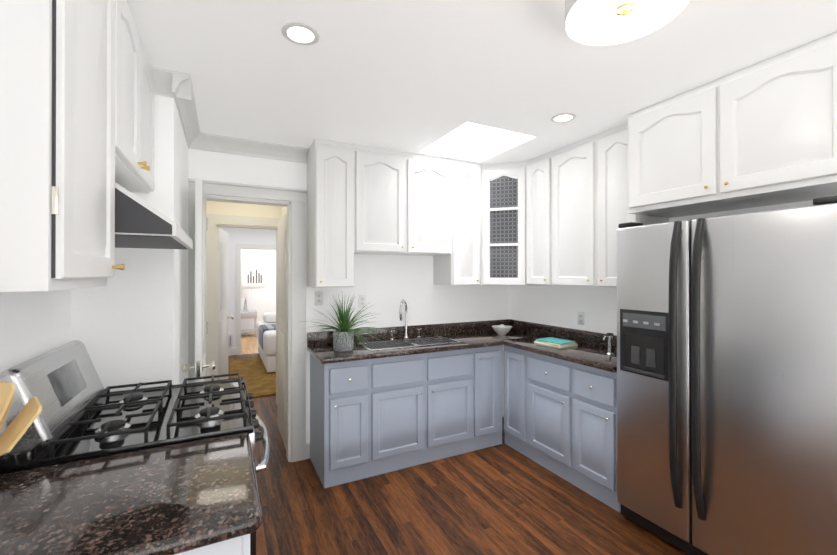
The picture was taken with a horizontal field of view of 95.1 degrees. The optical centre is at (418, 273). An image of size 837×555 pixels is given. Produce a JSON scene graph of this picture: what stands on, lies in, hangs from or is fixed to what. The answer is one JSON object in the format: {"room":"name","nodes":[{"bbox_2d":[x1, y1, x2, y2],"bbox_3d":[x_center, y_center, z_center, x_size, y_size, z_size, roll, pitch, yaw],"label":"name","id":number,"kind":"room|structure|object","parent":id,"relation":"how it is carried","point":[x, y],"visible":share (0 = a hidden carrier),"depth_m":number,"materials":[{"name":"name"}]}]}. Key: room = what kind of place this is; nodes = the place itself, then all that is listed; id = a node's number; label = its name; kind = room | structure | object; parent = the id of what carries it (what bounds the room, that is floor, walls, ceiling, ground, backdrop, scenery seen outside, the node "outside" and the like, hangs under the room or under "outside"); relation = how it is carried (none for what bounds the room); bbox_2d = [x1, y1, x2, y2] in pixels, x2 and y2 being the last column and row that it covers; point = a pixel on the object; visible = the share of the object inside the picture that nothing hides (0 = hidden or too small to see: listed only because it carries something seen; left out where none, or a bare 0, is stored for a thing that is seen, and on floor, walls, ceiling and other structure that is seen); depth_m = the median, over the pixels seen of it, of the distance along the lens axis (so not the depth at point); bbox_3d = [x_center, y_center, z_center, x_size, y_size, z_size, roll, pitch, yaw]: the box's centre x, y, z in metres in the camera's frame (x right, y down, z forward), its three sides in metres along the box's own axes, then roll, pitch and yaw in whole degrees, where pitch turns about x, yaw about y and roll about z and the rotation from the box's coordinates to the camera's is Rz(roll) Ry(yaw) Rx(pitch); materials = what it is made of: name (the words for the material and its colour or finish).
{"room":"kitchen","nodes":[
{"label":"kitchen","id":0,"kind":"room"},
{"bbox_2d":[206,201,279,227],"bbox_3d":[-1.964,0.279,4.262,0.755,2.450,0.100,0,0,-27],"label":"wall","id":1,"kind":"structure","parent":0,"point":[236,209],"depth_m":4.22,"materials":[{"name":"white paint"}]},
{"bbox_2d":[218,227,233,379],"bbox_3d":[-2.281,0.493,4.513,0.195,2.000,0.597,0,0,-27],"label":"hall door","id":2,"kind":"structure","parent":1,"relation":"in","point":[223,276],"depth_m":4.45,"materials":[{"name":"white wood"}]},
{"bbox_2d":[206,214,280,403],"bbox_3d":[-1.936,0.437,4.265,0.758,2.135,0.121,0,0,-27],"label":"trim","id":3,"kind":"structure","parent":1,"relation":"attached to","point":[233,221],"depth_m":4.08,"materials":[{"name":"white wood"}]},
{"bbox_2d":[219,227,275,347],"bbox_3d":[-2.931,0.289,7.414,4.800,2.450,0.100,0,0,-27],"label":"wall","id":4,"kind":"structure","parent":0,"point":[261,301],"depth_m":7.25,"materials":[{"name":"white paint"}]},
{"bbox_2d":[228,334,232,346],"bbox_3d":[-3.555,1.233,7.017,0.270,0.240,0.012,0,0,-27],"label":"electrical outlet plate","id":5,"kind":"object","parent":4,"relation":"in","point":[230,340],"visible":0.33,"depth_m":7.06,"materials":[{"name":"white plastic"}]},
{"bbox_2d":[228,244,275,355],"bbox_3d":[-2.904,0.479,7.360,4.600,2.070,0.019,0,0,-27],"label":"trim","id":6,"kind":"structure","parent":4,"relation":"attached to","point":[236,350],"depth_m":7.12,"materials":[{"name":"white wood"}]},
{"bbox_2d":[241,261,265,287],"bbox_3d":[-4.147,0.022,9.637,0.560,0.660,0.033,0,0,-27],"label":"picture","id":7,"kind":"object","parent":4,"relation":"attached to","point":[253,274],"visible":0.92,"depth_m":9.62,"materials":[{"name":"white paper"}]},
{"bbox_2d":[280,206,285,217],"bbox_3d":[-1.257,0.278,3.874,0.105,2.450,1.430,0,0,-27],"label":"wall","id":8,"kind":"structure","parent":0,"point":[282,209],"depth_m":4.31,"materials":[{"name":"white paint"}]},
{"bbox_2d":[277,214,285,448],"bbox_3d":[-1.220,0.490,3.473,0.047,2.000,0.663,0,0,-27],"label":"hall door","id":9,"kind":"structure","parent":8,"relation":"in","point":[281,344],"depth_m":3.44,"materials":[{"name":"white wood"}]},
{"bbox_2d":[0,95,812,443],"bbox_3d":[0.592,0.244,1.129,3.580,2.500,5.140,0,0,-27],"label":"wall","id":10,"kind":"structure","parent":0,"point":[128,325],"depth_m":2.21,"materials":[{"name":"white paint"}]},
{"bbox_2d":[0,0,154,291],"bbox_3d":[-1.170,-0.481,1.305,0.348,1.041,1.232,0,0,-27],"label":"upper cabinet","id":11,"kind":"object","parent":10,"relation":"attached to","point":[77,108],"visible":0.98,"depth_m":0.86,"materials":[{"name":"white wood"}]},
{"bbox_2d":[115,182,192,248],"bbox_3d":[-1.214,-0.261,1.539,0.481,0.273,0.762,0,0,-27],"label":"range hood","id":12,"kind":"object","parent":11,"relation":"attached to","point":[139,223],"visible":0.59,"depth_m":1.28,"materials":[{"name":"white metal"}]},
{"bbox_2d":[166,69,202,149],"bbox_3d":[-1.402,-0.949,2.331,0.091,0.105,0.958,0,0,-27],"label":"crown molding","id":13,"kind":"structure","parent":10,"relation":"attached to","point":[177,86],"depth_m":2.13,"materials":[{"name":"white wood"}]},
{"bbox_2d":[181,178,215,382],"bbox_3d":[-1.415,0.467,2.492,0.179,2.040,0.612,0,0,-27],"label":"door leaf","id":14,"kind":"structure","parent":10,"relation":"in","point":[200,366],"depth_m":2.23,"materials":[{"name":"white wood"}]},
{"bbox_2d":[188,178,309,462],"bbox_3d":[-1.287,0.412,2.971,0.851,2.175,0.155,0,0,-27],"label":"door frame","id":15,"kind":"structure","parent":10,"relation":"attached to","point":[297,448],"depth_m":3.05,"materials":[{"name":"white wood"}]},
{"bbox_2d":[203,133,307,163],"bbox_3d":[-1.216,-0.947,2.918,0.715,0.105,0.078,0,0,-27],"label":"crown molding","id":16,"kind":"structure","parent":10,"relation":"attached to","point":[211,142],"depth_m":2.90,"materials":[{"name":"white wood"}]},
{"bbox_2d":[315,292,322,305],"bbox_3d":[-0.820,0.205,3.156,0.070,0.114,0.007,0,0,-27],"label":"electrical outlet plate","id":17,"kind":"object","parent":10,"relation":"attached to","point":[318,295],"depth_m":3.15,"materials":[{"name":"white plastic"}]},
{"bbox_2d":[307,138,358,287],"bbox_3d":[-0.699,-0.446,3.025,0.296,1.104,0.347,0,0,-27],"label":"upper cabinet","id":18,"kind":"object","parent":10,"relation":"attached to","point":[332,166],"depth_m":2.88,"materials":[{"name":"white wood"}]},
{"bbox_2d":[358,295,365,307],"bbox_3d":[-0.488,0.242,3.324,0.070,0.114,0.007,0,0,-27],"label":"electrical outlet plate","id":19,"kind":"object","parent":10,"relation":"attached to","point":[362,303],"depth_m":3.32,"materials":[{"name":"white plastic"}]},
{"bbox_2d":[359,145,454,257],"bbox_3d":[-0.174,-0.581,3.292,0.882,0.832,0.347,0,0,-27],"label":"upper cabinet","id":20,"kind":"object","parent":10,"relation":"attached to","point":[407,200],"depth_m":3.15,"materials":[{"name":"white wood"}]},
{"bbox_2d":[433,160,482,285],"bbox_3d":[0.364,-0.445,3.564,0.325,1.104,0.347,0,0,-27],"label":"upper cabinet","id":21,"kind":"object","parent":10,"relation":"attached to","point":[462,223],"depth_m":3.42,"materials":[{"name":"white wood"}]},
{"bbox_2d":[483,162,526,285],"bbox_3d":[0.763,-0.418,3.430,0.274,1.040,0.274,0,0,-27],"label":"upper cabinet","id":22,"kind":"object","parent":10,"relation":"attached to","point":[504,184],"depth_m":3.43,"materials":[{"name":"white wood"}]},
{"bbox_2d":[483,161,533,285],"bbox_3d":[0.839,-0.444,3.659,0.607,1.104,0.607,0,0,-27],"label":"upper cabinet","id":23,"kind":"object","parent":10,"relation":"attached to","point":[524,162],"depth_m":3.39,"materials":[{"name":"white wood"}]},
{"bbox_2d":[578,311,584,325],"bbox_3d":[1.381,0.381,3.255,0.007,0.114,0.070,0,0,-27],"label":"electrical outlet plate","id":24,"kind":"object","parent":10,"relation":"attached to","point":[581,315],"depth_m":3.25,"materials":[{"name":"white plastic"}]},
{"bbox_2d":[527,122,668,286],"bbox_3d":[1.315,-0.451,2.984,0.368,1.093,1.023,0,0,-27],"label":"upper cabinet","id":25,"kind":"object","parent":10,"relation":"attached to","point":[577,203],"visible":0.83,"depth_m":2.85,"materials":[{"name":"white wood"}]},
{"bbox_2d":[628,32,836,217],"bbox_3d":[1.721,-0.689,2.052,0.488,0.621,1.001,0,0,-27],"label":"upper cabinet","id":26,"kind":"object","parent":10,"relation":"attached to","point":[762,133],"visible":1,"depth_m":1.88,"materials":[{"name":"white wood"}]},
{"bbox_2d":[228,334,688,554],"bbox_3d":[-1.618,1.535,4.377,7.400,0.060,12.900,0,0,-27],"label":"floor","id":27,"kind":"structure","parent":0,"point":[503,498],"depth_m":2.41,"materials":[{"name":"brown wood"}]},
{"bbox_2d":[0,340,268,554],"bbox_3d":[-1.063,0.886,1.611,0.802,1.180,0.748,0,0,-27],"label":"range","id":28,"kind":"object","parent":27,"relation":"on","point":[84,414],"visible":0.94,"depth_m":1.42,"materials":[{"name":"silver metal"}]},
{"bbox_2d":[176,534,249,554],"bbox_3d":[-0.828,1.056,0.998,0.685,0.875,0.535,0,0,-27],"label":"base cabinet","id":29,"kind":"object","parent":27,"relation":"on","point":[240,545],"visible":0.08,"depth_m":0.89,"materials":[{"name":"white wood"}]},
{"bbox_2d":[0,432,261,554],"bbox_3d":[-0.813,0.544,1.000,0.712,0.145,0.562,0,0,-27],"label":"countertop","id":30,"kind":"structure","parent":29,"relation":"on","point":[175,499],"depth_m":0.96,"materials":[{"name":"black stone"}]},
{"bbox_2d":[0,381,41,455],"bbox_3d":[-0.980,0.411,0.855,0.224,0.329,0.163,0,0,-27],"label":"wooden utensils","id":31,"kind":"object","parent":30,"relation":"on","point":[20,424],"visible":1,"depth_m":0.88,"materials":[{"name":"beige wood"}]},
{"bbox_2d":[241,310,256,336],"bbox_3d":[-4.189,1.220,9.274,0.500,0.599,0.400,0,0,-27],"label":"nightstand","id":32,"kind":"object","parent":27,"relation":"on","point":[248,314],"visible":0.54,"depth_m":9.17,"materials":[{"name":"grey wood"}]},
{"bbox_2d":[241,289,251,311],"bbox_3d":[-4.189,0.644,9.276,0.300,0.550,0.300,0,0,-27],"label":"table lamp","id":33,"kind":"object","parent":32,"relation":"on","point":[246,293],"visible":0.9,"depth_m":9.20,"materials":[{"name":"grey"}]},
{"bbox_2d":[229,357,275,397],"bbox_3d":[-2.216,1.492,5.812,1.150,0.033,2.300,0,0,-27],"label":"shag rug","id":34,"kind":"object","parent":27,"relation":"on","point":[260,380],"visible":0.35,"depth_m":5.57,"materials":[{"name":"yellow carpet"}]},
{"bbox_2d":[256,312,275,371],"bbox_3d":[-1.951,1.101,6.788,1.615,0.738,1.800,0,0,-27],"label":"bed","id":35,"kind":"object","parent":27,"relation":"on","point":[266,332],"visible":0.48,"depth_m":5.93,"materials":[{"name":"white fabric"}]},
{"bbox_2d":[310,353,373,487],"bbox_3d":[-0.618,1.063,2.960,0.329,0.876,0.525,0,0,-27],"label":"base cabinet","id":36,"kind":"object","parent":27,"relation":"on","point":[372,417],"depth_m":2.75,"materials":[{"name":"grey wood"}]},
{"bbox_2d":[374,348,477,475],"bbox_3d":[-0.063,1.063,3.241,0.916,0.876,0.525,0,0,-27],"label":"base cabinet","id":37,"kind":"object","parent":27,"relation":"on","point":[426,404],"depth_m":3.02,"materials":[{"name":"grey wood"}]},
{"bbox_2d":[306,319,532,363],"bbox_3d":[0.156,0.612,3.337,2.111,0.265,0.556,0,0,-27],"label":"countertop","id":38,"kind":"structure","parent":37,"relation":"on","point":[442,337],"depth_m":3.30,"materials":[{"name":"black stone"}]},
{"bbox_2d":[301,293,386,358],"bbox_3d":[-0.516,0.355,2.886,0.764,0.454,0.678,0,0,-27],"label":"potted plant","id":39,"kind":"object","parent":38,"relation":"on","point":[343,336],"visible":1,"depth_m":2.88,"materials":[{"name":"green plant"}]},
{"bbox_2d":[390,299,420,339],"bbox_3d":[-0.087,0.403,3.378,0.305,0.361,0.193,0,0,-27],"label":"gooseneck faucet","id":40,"kind":"object","parent":38,"relation":"on","point":[400,318],"visible":1,"depth_m":3.42,"materials":[{"name":"silver metal"}]},
{"bbox_2d":[491,324,511,334],"bbox_3d":[0.797,0.533,3.665,0.196,0.102,0.196,0,0,-27],"label":"bowl","id":41,"kind":"object","parent":38,"relation":"on","point":[501,329],"visible":0.98,"depth_m":3.62,"materials":[{"name":"white ceramic"}]},
{"bbox_2d":[478,345,502,449],"bbox_3d":[0.488,1.064,3.520,0.319,0.876,0.525,0,0,-27],"label":"base cabinet","id":42,"kind":"object","parent":27,"relation":"on","point":[490,431],"depth_m":3.30,"materials":[{"name":"grey wood"}]},
{"bbox_2d":[504,345,620,511],"bbox_3d":[1.210,1.063,2.995,0.538,0.875,1.105,0,0,-27],"label":"base cabinet","id":43,"kind":"object","parent":27,"relation":"on","point":[560,417],"visible":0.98,"depth_m":2.76,"materials":[{"name":"grey wood"}]},
{"bbox_2d":[502,323,616,372],"bbox_3d":[1.215,0.551,2.974,0.551,0.145,1.050,0,0,-27],"label":"countertop","id":44,"kind":"structure","parent":43,"relation":"on","point":[590,349],"depth_m":3.08,"materials":[{"name":"black stone"}]},
{"bbox_2d":[534,337,577,347],"bbox_3d":[1.131,0.566,3.161,0.224,0.033,0.280,0,0,-27],"label":"books","id":45,"kind":"object","parent":44,"relation":"on","point":[556,342],"visible":1,"depth_m":3.10,"materials":[{"name":"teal paper"}]},
{"bbox_2d":[603,333,613,354],"bbox_3d":[1.352,0.504,2.735,0.099,0.155,0.048,0,0,-27],"label":"tap","id":46,"kind":"object","parent":44,"relation":"on","point":[610,345],"visible":1,"depth_m":2.73,"materials":[{"name":"silver metal"}]},
{"bbox_2d":[617,196,836,554],"bbox_3d":[1.648,0.595,2.021,0.623,1.803,0.978,0,0,-27],"label":"fridge","id":47,"kind":"object","parent":27,"relation":"on","point":[727,385],"visible":1,"depth_m":1.81,"materials":[{"name":"grey metal"}]},
{"bbox_2d":[127,0,836,164],"bbox_3d":[0.592,-1.211,1.133,3.580,0.410,5.140,0,0,-27],"label":"ceiling","id":48,"kind":"structure","parent":0,"point":[481,82],"depth_m":1.84,"materials":[{"name":"white paint"}]},
{"bbox_2d":[281,22,319,44],"bbox_3d":[-0.493,-1.001,1.603,0.154,0.006,0.154,0,0,-27],"label":"recessed light","id":49,"kind":"object","parent":48,"relation":"in","point":[299,33],"visible":1,"depth_m":1.59,"materials":[{"name":"white"}]},
{"bbox_2d":[551,113,575,122],"bbox_3d":[0.929,-0.998,2.458,0.154,0.006,0.154,0,0,-27],"label":"recessed light","id":50,"kind":"object","parent":48,"relation":"in","point":[562,117],"visible":1,"depth_m":2.44,"materials":[{"name":"white"}]},
{"bbox_2d":[565,0,689,45],"bbox_3d":[0.687,-0.927,1.276,0.374,0.154,0.374,0,0,-27],"label":"drum pendant light","id":51,"kind":"object","parent":48,"relation":"attached to","point":[599,22],"visible":1,"depth_m":1.32,"materials":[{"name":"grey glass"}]}
]}

